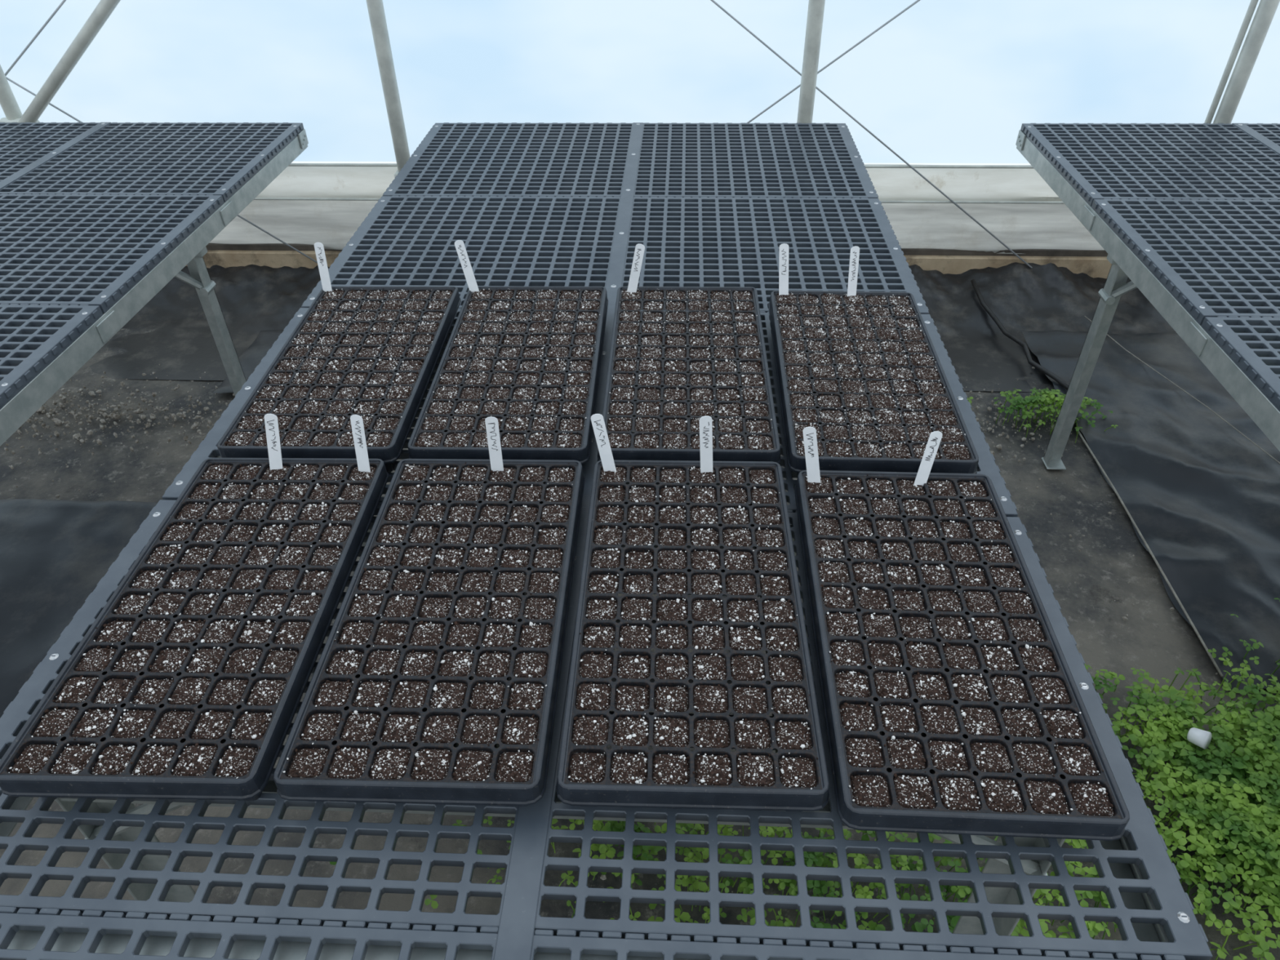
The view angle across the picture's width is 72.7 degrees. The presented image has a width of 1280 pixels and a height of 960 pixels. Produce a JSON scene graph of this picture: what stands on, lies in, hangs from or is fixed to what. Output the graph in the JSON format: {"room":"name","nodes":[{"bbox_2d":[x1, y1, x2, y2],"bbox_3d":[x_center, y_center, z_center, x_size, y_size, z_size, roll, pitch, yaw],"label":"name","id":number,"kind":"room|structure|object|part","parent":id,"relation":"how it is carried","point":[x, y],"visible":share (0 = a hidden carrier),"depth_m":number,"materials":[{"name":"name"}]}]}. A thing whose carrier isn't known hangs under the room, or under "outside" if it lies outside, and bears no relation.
{"room":"greenhouse","nodes":[
{"label":"greenhouse","id":0,"kind":"room"},
{"bbox_2d":[0,0,1279,163],"bbox_3d":[0.082,-1.994,2.545,10.000,2.115,0.001,1,39,2],"label":"sky","id":1,"kind":"structure","parent":0,"point":[944,81],"depth_m":3.00,"materials":[{"name":"blue"}]},
{"bbox_2d":[0,325,1279,959],"bbox_3d":[-0.027,1.004,1.320,10.000,0.015,5.707,1,39,2],"label":"ground","id":2,"kind":"structure","parent":0,"point":[1104,565],"depth_m":2.15,"materials":[{"name":"soil"}]},
{"bbox_2d":[0,0,120,122],"bbox_3d":[-1.517,-1.732,2.736,1.558,2.520,0.120,1,39,2],"label":"post","id":3,"kind":"object","parent":2,"relation":"on","point":[103,11],"visible":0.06,"depth_m":2.98,"materials":[{"name":"metal"}]},
{"bbox_2d":[4,0,1032,269],"bbox_3d":[-0.840,-1.575,2.862,6.219,2.026,0.007,1,39,2],"label":"cables","id":4,"kind":"object","parent":3,"relation":"attached to","point":[57,9],"visible":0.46,"depth_m":3.02,"materials":[{"name":"metal"}]},
{"bbox_2d":[0,498,157,718],"bbox_3d":[-2.048,0.284,2.223,2.257,0.023,0.738,1,39,2],"label":"sheet","id":5,"kind":"object","parent":2,"relation":"on","point":[54,553],"visible":0.34,"depth_m":2.27,"materials":[{"name":"black fabric"}]},
{"bbox_2d":[0,122,308,446],"bbox_3d":[-1.799,0.297,1.611,1.304,0.754,3.692,1,39,2],"label":"bench","id":6,"kind":"object","parent":2,"relation":"on","point":[96,219],"visible":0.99,"depth_m":2.23,"materials":[{"name":"plastic"}]},
{"bbox_3d":[-2.057,-0.959,2.587,0.647,0.023,0.619,1,39,2],"label":"panel","id":7,"kind":"part","parent":6,"relation":"part of","materials":[{"name":"plastic"}]},
{"bbox_3d":[-1.466,-0.172,1.606,0.647,0.023,0.619,1,39,2],"label":"panel","id":8,"kind":"part","parent":6,"relation":"part of","materials":[{"name":"plastic"}]},
{"bbox_3d":[-1.438,-0.559,2.082,0.647,0.023,0.619,1,39,2],"label":"panel","id":9,"kind":"part","parent":6,"relation":"part of","materials":[{"name":"plastic"}]},
{"bbox_3d":[-1.410,-0.947,2.559,0.647,0.023,0.619,1,39,2],"label":"panel","id":10,"kind":"part","parent":6,"relation":"part of","materials":[{"name":"plastic"}]},
{"bbox_2d":[213,329,283,392],"bbox_3d":[-1.024,-0.423,3.068,0.807,0.019,0.443,1,39,2],"label":"sheet","id":11,"kind":"object","parent":2,"relation":"on","point":[252,356],"visible":0.11,"depth_m":3.10,"materials":[{"name":"black fabric"}]},
{"bbox_2d":[365,0,410,178],"bbox_3d":[-0.866,-1.729,2.719,0.090,2.520,0.091,1,39,2],"label":"post","id":12,"kind":"object","parent":2,"relation":"on","point":[375,7],"visible":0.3,"depth_m":2.97,"materials":[{"name":"metal"}]},
{"bbox_2d":[0,122,1213,959],"bbox_3d":[-0.084,0.330,1.536,1.304,0.754,3.692,1,39,2],"label":"bench","id":13,"kind":"object","parent":2,"relation":"on","point":[540,204],"visible":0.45,"depth_m":0.92,"materials":[{"name":"plastic"}]},
{"bbox_2d":[0,457,388,800],"bbox_3d":[-0.522,0.159,1.110,0.280,0.058,0.545,0,39,2],"label":"seedling tray","id":14,"kind":"object","parent":13,"relation":"on","point":[190,681],"visible":1,"depth_m":1.03,"materials":[{"name":"plastic"}]},
{"bbox_2d":[264,413,282,470],"bbox_3d":[-0.532,-0.043,1.271,0.034,0.125,0.007,-11,40,-13],"label":"plant label","id":15,"kind":"object","parent":14,"relation":"in","point":[271,422],"visible":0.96,"depth_m":1.26,"materials":[{"name":"plastic"}]},
{"bbox_2d":[350,414,370,472],"bbox_3d":[-0.404,-0.040,1.264,0.023,0.126,0.012,4,39,6],"label":"plant label","id":16,"kind":"object","parent":14,"relation":"in","point":[357,422],"visible":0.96,"depth_m":1.25,"materials":[{"name":"plastic"}]},
{"bbox_3d":[-0.454,0.622,0.606,0.647,0.023,0.619,1,39,2],"label":"panel","id":17,"kind":"part","parent":13,"relation":"part of","materials":[{"name":"plastic"}]},
{"bbox_3d":[-0.426,0.235,1.083,0.647,0.023,0.619,1,39,2],"label":"panel","id":18,"kind":"part","parent":13,"relation":"part of","materials":[{"name":"plastic"}]},
{"bbox_2d":[217,286,461,472],"bbox_3d":[-0.504,-0.195,1.546,0.280,0.059,0.545,0,39,2],"label":"seedling tray","id":19,"kind":"object","parent":13,"relation":"on","point":[372,353],"visible":0.98,"depth_m":1.49,"materials":[{"name":"soil"}]},
{"bbox_2d":[314,242,332,292],"bbox_3d":[-0.619,-0.402,1.708,0.023,0.134,0.005,0,39,1],"label":"plant label","id":20,"kind":"object","parent":19,"relation":"in","point":[318,246],"visible":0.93,"depth_m":1.70,"materials":[{"name":"plastic"}]},
{"bbox_3d":[-0.398,-0.152,1.559,0.647,0.023,0.619,1,39,2],"label":"panel","id":21,"kind":"part","parent":13,"relation":"part of","materials":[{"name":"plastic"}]},
{"bbox_2d":[273,458,585,805],"bbox_3d":[-0.230,0.161,1.102,0.280,0.058,0.545,1,39,2],"label":"seedling tray","id":22,"kind":"object","parent":13,"relation":"on","point":[411,695],"visible":1,"depth_m":1.02,"materials":[{"name":"plastic"}]},
{"bbox_2d":[484,416,503,471],"bbox_3d":[-0.209,-0.040,1.259,0.018,0.126,0.001,-1,39,-2],"label":"plant label","id":23,"kind":"object","parent":22,"relation":"in","point":[491,423],"visible":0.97,"depth_m":1.25,"materials":[{"name":"plastic"}]},
{"bbox_3d":[-0.370,-0.539,2.036,0.647,0.023,0.619,1,39,2],"label":"panel","id":24,"kind":"part","parent":13,"relation":"part of","materials":[{"name":"plastic"}]},
{"bbox_3d":[-0.342,-0.926,2.512,0.647,0.023,0.619,1,39,2],"label":"panel","id":25,"kind":"part","parent":13,"relation":"part of","materials":[{"name":"plastic"}]},
{"bbox_2d":[408,286,608,463],"bbox_3d":[-0.210,-0.193,1.538,0.280,0.059,0.545,0,39,2],"label":"seedling tray","id":26,"kind":"object","parent":13,"relation":"on","point":[515,358],"visible":0.98,"depth_m":1.48,"materials":[{"name":"soil"}]},
{"bbox_2d":[454,240,479,292],"bbox_3d":[-0.335,-0.402,1.701,0.039,0.136,0.010,18,43,22],"label":"plant label","id":27,"kind":"object","parent":26,"relation":"in","point":[459,244],"visible":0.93,"depth_m":1.69,"materials":[{"name":"plastic"}]},
{"bbox_3d":[-0.084,0.337,1.544,1.304,0.732,3.680,1,39,2],"label":"steel frame","id":28,"kind":"part","parent":13,"relation":"part of","materials":[{"name":"grey metal"}]},
{"bbox_2d":[597,286,781,463],"bbox_3d":[0.084,-0.191,1.528,0.280,0.059,0.545,1,39,2],"label":"seedling tray","id":29,"kind":"object","parent":13,"relation":"on","point":[760,442],"visible":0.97,"depth_m":1.47,"materials":[{"name":"soil"}]},
{"bbox_2d":[626,244,644,293],"bbox_3d":[-0.009,-0.395,1.688,0.037,0.132,0.005,-4,39,-3],"label":"plant label","id":30,"kind":"object","parent":29,"relation":"in","point":[639,248],"visible":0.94,"depth_m":1.68,"materials":[{"name":"plastic"}]},
{"bbox_2d":[555,460,829,811],"bbox_3d":[0.062,0.163,1.093,0.280,0.058,0.545,1,39,2],"label":"seedling tray","id":31,"kind":"object","parent":13,"relation":"on","point":[752,777],"visible":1,"depth_m":1.01,"materials":[{"name":"plastic"}]},
{"bbox_2d":[591,413,616,471],"bbox_3d":[-0.051,-0.040,1.256,0.037,0.126,0.010,21,44,25],"label":"plant label","id":32,"kind":"object","parent":31,"relation":"in","point":[597,420],"visible":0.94,"depth_m":1.25,"materials":[{"name":"plastic"}]},
{"bbox_2d":[698,415,712,472],"bbox_3d":[0.095,-0.038,1.247,0.023,0.130,0.004,-3,39,-2],"label":"plant label","id":33,"kind":"object","parent":31,"relation":"in","point":[705,422],"visible":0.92,"depth_m":1.24,"materials":[{"name":"plastic"}]},
{"bbox_3d":[0.304,-0.914,2.484,0.647,0.023,0.619,1,39,2],"label":"panel","id":34,"kind":"part","parent":13,"relation":"part of","materials":[{"name":"plastic"}]},
{"bbox_3d":[0.276,-0.527,2.007,0.647,0.023,0.619,1,39,2],"label":"panel","id":35,"kind":"part","parent":13,"relation":"part of","materials":[{"name":"plastic"}]},
{"bbox_3d":[0.248,-0.140,1.531,0.647,0.023,0.619,1,39,2],"label":"panel","id":36,"kind":"part","parent":13,"relation":"part of","materials":[{"name":"plastic"}]},
{"bbox_3d":[0.192,0.634,0.578,0.647,0.023,0.619,1,39,2],"label":"panel","id":37,"kind":"part","parent":13,"relation":"part of","materials":[{"name":"plastic"}]},
{"bbox_2d":[768,290,978,475],"bbox_3d":[0.377,-0.177,1.504,0.280,0.060,0.545,1,39,3],"label":"seedling tray","id":38,"kind":"object","parent":13,"relation":"on","point":[864,371],"visible":0.98,"depth_m":1.44,"materials":[{"name":"soil"}]},
{"bbox_2d":[778,243,788,295],"bbox_3d":[0.276,-0.387,1.670,0.015,0.135,0.025,-22,43,-24],"label":"plant label","id":39,"kind":"object","parent":38,"relation":"in","point":[784,248],"visible":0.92,"depth_m":1.66,"materials":[{"name":"plastic"}]},
{"bbox_2d":[847,246,859,296],"bbox_3d":[0.407,-0.383,1.665,0.021,0.131,0.014,-8,40,-8],"label":"plant label","id":40,"kind":"object","parent":38,"relation":"in","point":[855,251],"visible":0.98,"depth_m":1.66,"materials":[{"name":"plastic"}]},
{"bbox_3d":[0.220,0.247,1.054,0.647,0.023,0.619,1,39,2],"label":"panel","id":41,"kind":"part","parent":13,"relation":"part of","materials":[{"name":"plastic"}]},
{"bbox_2d":[794,470,1129,840],"bbox_3d":[0.352,0.180,1.067,0.280,0.058,0.545,1,39,3],"label":"seedling tray","id":42,"kind":"object","parent":13,"relation":"on","point":[953,703],"visible":1,"depth_m":0.98,"materials":[{"name":"plastic"}]},
{"bbox_2d":[802,426,820,482],"bbox_3d":[0.242,-0.022,1.230,0.036,0.124,0.006,16,42,20],"label":"plant label","id":43,"kind":"object","parent":42,"relation":"in","point":[810,438],"visible":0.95,"depth_m":1.22,"materials":[{"name":"plastic"}]},
{"bbox_2d":[913,431,942,486],"bbox_3d":[0.403,-0.018,1.227,0.030,0.117,0.012,-32,49,-33],"label":"plant label","id":44,"kind":"object","parent":42,"relation":"in","point":[935,438],"visible":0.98,"depth_m":1.22,"materials":[{"name":"plastic"}]},
{"bbox_2d":[4,364,1252,943],"bbox_3d":[-0.228,0.301,2.170,5.711,0.029,2.506,1,39,2],"label":"gravel","id":45,"kind":"object","parent":2,"relation":"on","point":[114,416],"visible":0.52,"depth_m":2.81,"materials":[{"name":"grey gravel"}]},
{"bbox_2d":[89,262,1175,391],"bbox_3d":[0.084,-0.601,3.176,9.200,0.152,0.717,1,39,2],"label":"fabric","id":46,"kind":"object","parent":2,"relation":"on","point":[252,299],"visible":0.2,"depth_m":3.27,"materials":[{"name":"black fabric"}]},
{"bbox_2d":[970,279,1069,390],"bbox_3d":[1.323,-0.516,3.056,0.048,0.080,0.704,-7,39,-8],"label":"irrigation hose","id":47,"kind":"object","parent":46,"relation":"on","point":[1052,375],"visible":0.93,"depth_m":3.07,"materials":[{"name":"rubber"}]},
{"bbox_2d":[1084,315,1279,463],"bbox_3d":[1.773,-0.223,2.724,0.025,0.009,1.250,-9,40,-10],"label":"strand","id":48,"kind":"object","parent":46,"relation":"on","point":[1084,316],"visible":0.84,"depth_m":2.76,"materials":[{"name":"black plastic"}]},
{"bbox_2d":[329,777,1279,959],"bbox_3d":[0.410,0.726,1.553,2.017,0.124,0.654,1,39,2],"label":"weed patch","id":49,"kind":"object","parent":2,"relation":"on","point":[746,885],"visible":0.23,"depth_m":1.55,"materials":[{"name":"green plant"}]},
{"bbox_2d":[796,0,825,123],"bbox_3d":[0.562,-1.702,2.657,0.090,2.520,0.091,1,39,2],"label":"post","id":50,"kind":"object","parent":2,"relation":"on","point":[815,7],"visible":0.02,"depth_m":2.87,"materials":[{"name":"metal"}]},
{"bbox_2d":[967,387,1118,443],"bbox_3d":[1.254,-0.224,2.728,0.434,0.098,0.237,1,39,2],"label":"tuft","id":51,"kind":"object","parent":2,"relation":"on","point":[1033,401],"visible":0.79,"depth_m":2.71,"materials":[{"name":"green plant"}]},
{"bbox_2d":[1015,123,1279,470],"bbox_3d":[1.740,0.364,1.456,1.304,0.754,3.692,1,39,2],"label":"bench","id":52,"kind":"object","parent":2,"relation":"on","point":[1188,213],"visible":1,"depth_m":2.16,"materials":[{"name":"plastic"}]},
{"bbox_3d":[1.482,-0.892,2.433,0.647,0.023,0.619,1,39,2],"label":"panel","id":53,"kind":"part","parent":52,"relation":"part of","materials":[{"name":"plastic"}]},
{"bbox_3d":[1.454,-0.505,1.956,0.647,0.023,0.619,1,39,2],"label":"panel","id":54,"kind":"part","parent":52,"relation":"part of","materials":[{"name":"plastic"}]},
{"bbox_3d":[1.426,-0.118,1.480,0.647,0.023,0.619,1,39,2],"label":"panel","id":55,"kind":"part","parent":52,"relation":"part of","materials":[{"name":"plastic"}]},
{"bbox_3d":[2.129,-0.880,2.405,0.647,0.023,0.619,1,39,2],"label":"panel","id":56,"kind":"part","parent":52,"relation":"part of","materials":[{"name":"plastic"}]},
{"bbox_2d":[1022,329,1279,689],"bbox_3d":[2.293,-0.015,2.495,1.917,0.038,1.601,1,39,2],"label":"sheet","id":57,"kind":"object","parent":2,"relation":"on","point":[1204,499],"visible":0.78,"depth_m":2.49,"materials":[{"name":"black fabric"}]},
{"bbox_2d":[1075,427,1223,676],"bbox_3d":[1.321,0.138,2.305,0.010,0.007,0.950,1,39,2],"label":"cord","id":58,"kind":"object","parent":57,"relation":"attached to","point":[1079,433],"visible":1,"depth_m":2.21,"materials":[{"name":"black rubber"}]},
{"bbox_2d":[1084,597,1279,959],"bbox_3d":[1.685,0.565,1.692,1.707,0.167,1.008,-11,40,-12],"label":"weed patch","id":59,"kind":"object","parent":2,"relation":"on","point":[1237,811],"visible":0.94,"depth_m":1.68,"materials":[{"name":"green plant"}]},
{"bbox_2d":[1186,727,1211,749],"bbox_3d":[1.117,0.513,1.736,0.036,0.040,0.040,-27,46,-29],"label":"plastic cup","id":60,"kind":"object","parent":59,"relation":"on","point":[1201,738],"visible":1,"depth_m":1.73,"materials":[{"name":"white plastic"}]},
{"bbox_2d":[1204,0,1279,123],"bbox_3d":[1.965,-1.676,2.596,0.091,2.520,0.091,1,39,2],"label":"post","id":61,"kind":"object","parent":2,"relation":"on","point":[1266,10],"visible":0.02,"depth_m":2.82,"materials":[{"name":"metal"}]},
{"bbox_2d":[208,196,1104,253],"bbox_3d":[0.098,-0.986,3.335,10.000,0.225,0.041,1,39,2],"label":"wall","id":62,"kind":"structure","parent":0,"point":[331,224],"depth_m":3.33,"materials":[{"name":"white plastic"}]},
{"bbox_2d":[186,243,1111,278],"bbox_3d":[0.100,-0.864,3.426,10.000,0.110,0.040,1,39,2],"label":"baseboard","id":63,"kind":"structure","parent":62,"relation":"attached to","point":[1094,263],"depth_m":3.36,"materials":[{"name":"brown wood"}]},
{"bbox_2d":[256,164,1062,201],"bbox_3d":[0.095,-1.104,3.226,10.000,0.135,0.014,1,39,2],"label":"wall band","id":64,"kind":"object","parent":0,"point":[349,182],"visible":0.21,"depth_m":3.21,"materials":[{"name":"white plastic"}]},
{"bbox_2d":[253,163,1064,204],"bbox_3d":[0.094,-1.094,3.208,10.000,0.139,0.016,1,39,2],"label":"rail","id":65,"kind":"object","parent":64,"relation":"attached to","point":[1016,166],"visible":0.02,"depth_m":3.20,"materials":[{"name":"metal"}]}
]}

